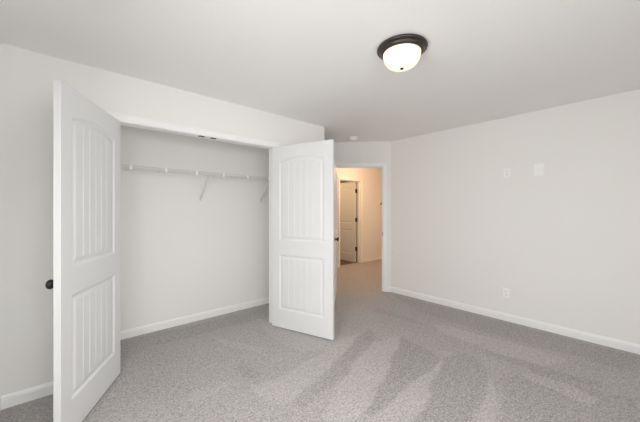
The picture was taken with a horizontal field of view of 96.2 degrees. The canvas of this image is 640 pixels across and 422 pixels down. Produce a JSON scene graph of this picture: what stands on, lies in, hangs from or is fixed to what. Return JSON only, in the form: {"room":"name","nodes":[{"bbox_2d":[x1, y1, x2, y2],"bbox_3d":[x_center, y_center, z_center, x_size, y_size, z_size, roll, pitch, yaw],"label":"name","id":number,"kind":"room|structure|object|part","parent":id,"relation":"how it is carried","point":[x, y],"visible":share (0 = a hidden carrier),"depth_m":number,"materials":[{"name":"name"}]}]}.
{"room":"empty bedroom","nodes":[
{"label":"empty bedroom","id":0,"kind":"room"},
{"bbox_2d":[0,43,323,397],"bbox_3d":[-1.075,0.106,2.918,2.934,2.440,0.110,0,0,-42],"label":"wall","id":1,"kind":"structure","parent":0,"point":[27,77],"depth_m":2.02,"materials":[{"name":"paint"}]},
{"bbox_2d":[1,381,52,409],"bbox_3d":[-1.917,1.284,2.089,0.545,0.086,0.014,0,0,-42],"label":"baseboard","id":2,"kind":"structure","parent":1,"relation":"attached to","point":[26,395],"depth_m":1.98,"materials":[{"name":"white paint"}]},
{"bbox_2d":[45,80,119,421],"bbox_3d":[-1.567,0.299,1.938,0.097,2.030,0.762,0,0,-14],"label":"door","id":3,"kind":"structure","parent":1,"relation":"in","point":[85,284],"depth_m":1.81,"materials":[{"name":"white paint"}]},
{"bbox_3d":[-1.510,0.418,1.619,0.052,0.055,0.055,0,0,-14],"label":"knob","id":4,"kind":"part","parent":3,"relation":"part of","materials":[{"name":"black metal"}]},
{"bbox_3d":[-1.537,0.804,1.946,0.035,0.616,0.562,0,0,-14],"label":"square panel","id":5,"kind":"part","parent":3,"relation":"part of","materials":[{"name":"white paint"}]},
{"bbox_3d":[-1.537,-0.127,1.946,0.035,0.926,0.562,0,0,-14],"label":"arched panel","id":6,"kind":"part","parent":3,"relation":"part of","materials":[{"name":"white paint"}]},
{"bbox_2d":[106,111,278,322],"bbox_3d":[-1.132,0.270,2.855,1.645,2.113,0.128,0,0,-42],"label":"trim","id":7,"kind":"structure","parent":1,"relation":"attached to","point":[125,120],"depth_m":2.87,"materials":[{"name":"white paint"}]},
{"bbox_2d":[272,139,333,339],"bbox_3d":[-0.185,0.299,3.127,0.772,2.030,0.097,0,0,29],"label":"door","id":8,"kind":"structure","parent":1,"relation":"in","point":[303,173],"depth_m":3.07,"materials":[{"name":"white paint"}]},
{"bbox_3d":[-0.200,0.804,3.100,0.572,0.616,0.035,0,0,29],"label":"square panel","id":9,"kind":"part","parent":8,"relation":"part of","materials":[{"name":"white paint"}]},
{"bbox_3d":[-0.200,-0.127,3.100,0.572,0.926,0.035,0,0,29],"label":"arched panel","id":10,"kind":"part","parent":8,"relation":"part of","materials":[{"name":"white paint"}]},
{"bbox_2d":[120,125,268,330],"bbox_3d":[-1.486,0.106,3.514,2.538,2.440,0.110,0,0,-42],"label":"wall","id":11,"kind":"structure","parent":0,"point":[181,254],"depth_m":3.37,"materials":[{"name":"paint"}]},
{"bbox_2d":[120,297,268,339],"bbox_3d":[-1.403,1.284,3.504,2.428,0.086,0.014,0,0,-42],"label":"baseboard","id":12,"kind":"structure","parent":11,"relation":"attached to","point":[132,332],"depth_m":3.37,"materials":[{"name":"white paint"}]},
{"bbox_2d":[120,164,268,201],"bbox_3d":[-1.304,-0.274,3.392,2.419,0.320,0.314,0,0,-42],"label":"wire shelf","id":13,"kind":"object","parent":11,"relation":"attached to","point":[125,167],"visible":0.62,"depth_m":3.27,"materials":[{"name":"white metal"}]},
{"bbox_3d":[-1.307,-0.423,3.395,2.416,0.006,0.006,0,0,-42],"label":"rod","id":14,"kind":"part","parent":13,"relation":"part of","materials":[{"name":"white plastic"}]},
{"bbox_3d":[-1.206,-0.425,3.281,2.416,0.008,0.008,0,0,-42],"label":"rod","id":15,"kind":"part","parent":13,"relation":"part of","materials":[{"name":"white plastic"}]},
{"bbox_3d":[-1.401,-0.423,3.502,2.416,0.006,0.006,0,0,-42],"label":"rod","id":16,"kind":"part","parent":13,"relation":"part of","materials":[{"name":"white plastic"}]},
{"bbox_3d":[-1.204,-0.395,3.280,2.416,0.009,0.009,0,0,-42],"label":"lip rod","id":17,"kind":"part","parent":13,"relation":"part of","materials":[{"name":"white plastic"}]},
{"bbox_2d":[0,0,639,168],"bbox_3d":[0.648,-1.173,4.443,7.836,0.120,7.610,0,0,-42],"label":"ceiling","id":18,"kind":"structure","parent":0,"point":[316,62],"depth_m":2.00,"materials":[{"name":"paint"}]},
{"bbox_2d":[349,136,357,140],"bbox_3d":[0.510,-1.091,4.400,0.142,0.046,0.142,0,0,-42],"label":"smoke detector","id":19,"kind":"object","parent":18,"relation":"attached to","point":[352,138],"visible":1,"depth_m":4.35,"materials":[{"name":"white plastic"}]},
{"bbox_2d":[377,34,427,71],"bbox_3d":[0.561,-1.038,1.969,0.336,0.151,0.336,0,0,-42],"label":"ceiling light","id":20,"kind":"object","parent":18,"relation":"attached to","point":[402,52],"visible":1,"depth_m":1.88,"materials":[{"name":"white glass"}]},
{"bbox_3d":[0.561,-1.024,1.969,0.252,0.103,0.252,0,0,-42],"label":"lamp shade","id":21,"kind":"part","parent":20,"relation":"part of","materials":[{"name":"beige glass"}]},
{"bbox_2d":[0,259,639,421],"bbox_3d":[1.255,1.327,3.758,7.736,0.001,5.680,0,0,-42],"label":"floor","id":22,"kind":"structure","parent":0,"point":[391,357],"depth_m":2.36,"materials":[{"name":"grey carpet"}]},
{"bbox_2d":[340,251,357,265],"bbox_3d":[0.597,1.351,8.146,2.900,0.051,1.800,0,0,-42],"label":"floor","id":23,"kind":"structure","parent":0,"point":[342,262],"depth_m":7.26,"materials":[{"name":"brown wood"}]},
{"bbox_2d":[356,182,356,246],"bbox_3d":[2.372,0.106,8.262,0.110,2.440,3.980,0,0,-42],"label":"wall","id":24,"kind":"structure","parent":0,"point":[356,182],"depth_m":9.49,"materials":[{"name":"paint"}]},
{"bbox_2d":[337,168,381,263],"bbox_3d":[0.465,0.106,6.779,4.712,2.440,0.110,0,0,-42],"label":"wall","id":25,"kind":"structure","parent":0,"point":[372,177],"depth_m":7.46,"materials":[{"name":"paint"}]},
{"bbox_2d":[340,182,356,261],"bbox_3d":[0.666,0.299,7.519,0.159,2.030,0.744,0,0,-42],"label":"door","id":26,"kind":"structure","parent":25,"relation":"in","point":[348,191],"depth_m":7.42,"materials":[{"name":"white paint"}]},
{"bbox_3d":[0.660,0.804,7.526,0.035,0.616,0.525,0,0,-42],"label":"square panel","id":27,"kind":"part","parent":26,"relation":"part of","materials":[{"name":"white paint"}]},
{"bbox_3d":[0.660,-0.127,7.526,0.035,0.926,0.525,0,0,-42],"label":"arched panel","id":28,"kind":"part","parent":26,"relation":"part of","materials":[{"name":"white paint"}]},
{"bbox_2d":[338,177,362,266],"bbox_3d":[0.713,0.275,6.987,0.861,2.103,0.128,0,0,-42],"label":"trim","id":29,"kind":"structure","parent":25,"relation":"attached to","point":[359,181],"depth_m":7.20,"materials":[{"name":"white paint"}]},
{"bbox_2d":[363,256,381,262],"bbox_3d":[1.670,1.284,7.764,1.601,0.086,0.014,0,0,-42],"label":"baseboard","id":30,"kind":"structure","parent":25,"relation":"attached to","point":[378,257],"depth_m":7.49,"materials":[{"name":"white paint"}]},
{"bbox_2d":[334,142,390,285],"bbox_3d":[0.230,0.106,4.772,1.980,2.440,0.111,0,0,3],"label":"wall","id":31,"kind":"structure","parent":0,"point":[344,152],"depth_m":4.68,"materials":[{"name":"paint"}]},
{"bbox_2d":[334,159,338,304],"bbox_3d":[0.223,0.299,4.328,0.159,2.030,0.765,0,0,6],"label":"door","id":32,"kind":"structure","parent":31,"relation":"in","point":[336,238],"depth_m":4.27,"materials":[{"name":"white paint"}]},
{"bbox_3d":[0.223,0.804,4.328,0.035,0.616,0.565,0,0,6],"label":"square panel","id":33,"kind":"part","parent":32,"relation":"part of","materials":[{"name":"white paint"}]},
{"bbox_3d":[0.223,-0.127,4.328,0.035,0.926,0.565,0,0,6],"label":"arched panel","id":34,"kind":"part","parent":32,"relation":"part of","materials":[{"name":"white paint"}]},
{"bbox_2d":[336,162,386,291],"bbox_3d":[0.639,0.275,4.747,0.906,2.103,0.146,0,0,3],"label":"trim","id":35,"kind":"structure","parent":31,"relation":"attached to","point":[383,165],"depth_m":4.66,"materials":[{"name":"white paint"}]},
{"bbox_2d":[391,89,639,344],"bbox_3d":[2.381,0.106,3.361,0.110,2.440,3.612,0,0,-42],"label":"wall","id":36,"kind":"structure","parent":0,"point":[564,241],"depth_m":3.26,"materials":[{"name":"paint"}]},
{"bbox_2d":[503,288,509,298],"bbox_3d":[2.231,0.995,3.439,0.010,0.116,0.072,0,0,-42],"label":"wall outlet","id":37,"kind":"object","parent":36,"relation":"attached to","point":[506,292],"visible":1,"depth_m":3.43,"materials":[{"name":"white plastic"}]},
{"bbox_2d":[504,168,510,177],"bbox_3d":[2.238,-0.444,3.432,0.010,0.116,0.072,0,0,-42],"label":"wall outlet","id":38,"kind":"object","parent":36,"relation":"attached to","point":[507,171],"visible":1,"depth_m":3.43,"materials":[{"name":"white plastic"}]},
{"bbox_2d":[391,287,639,354],"bbox_3d":[2.305,1.284,3.353,0.014,0.086,3.482,0,0,-42],"label":"baseboard","id":39,"kind":"structure","parent":36,"relation":"attached to","point":[589,337],"depth_m":3.24,"materials":[{"name":"white paint"}]},
{"bbox_2d":[534,163,543,175],"bbox_3d":[2.439,-0.450,3.200,0.018,0.132,0.088,0,0,-42],"label":"plate","id":40,"kind":"object","parent":36,"relation":"attached to","point":[538,168],"visible":1,"depth_m":3.20,"materials":[{"name":"white plastic"}]}
]}

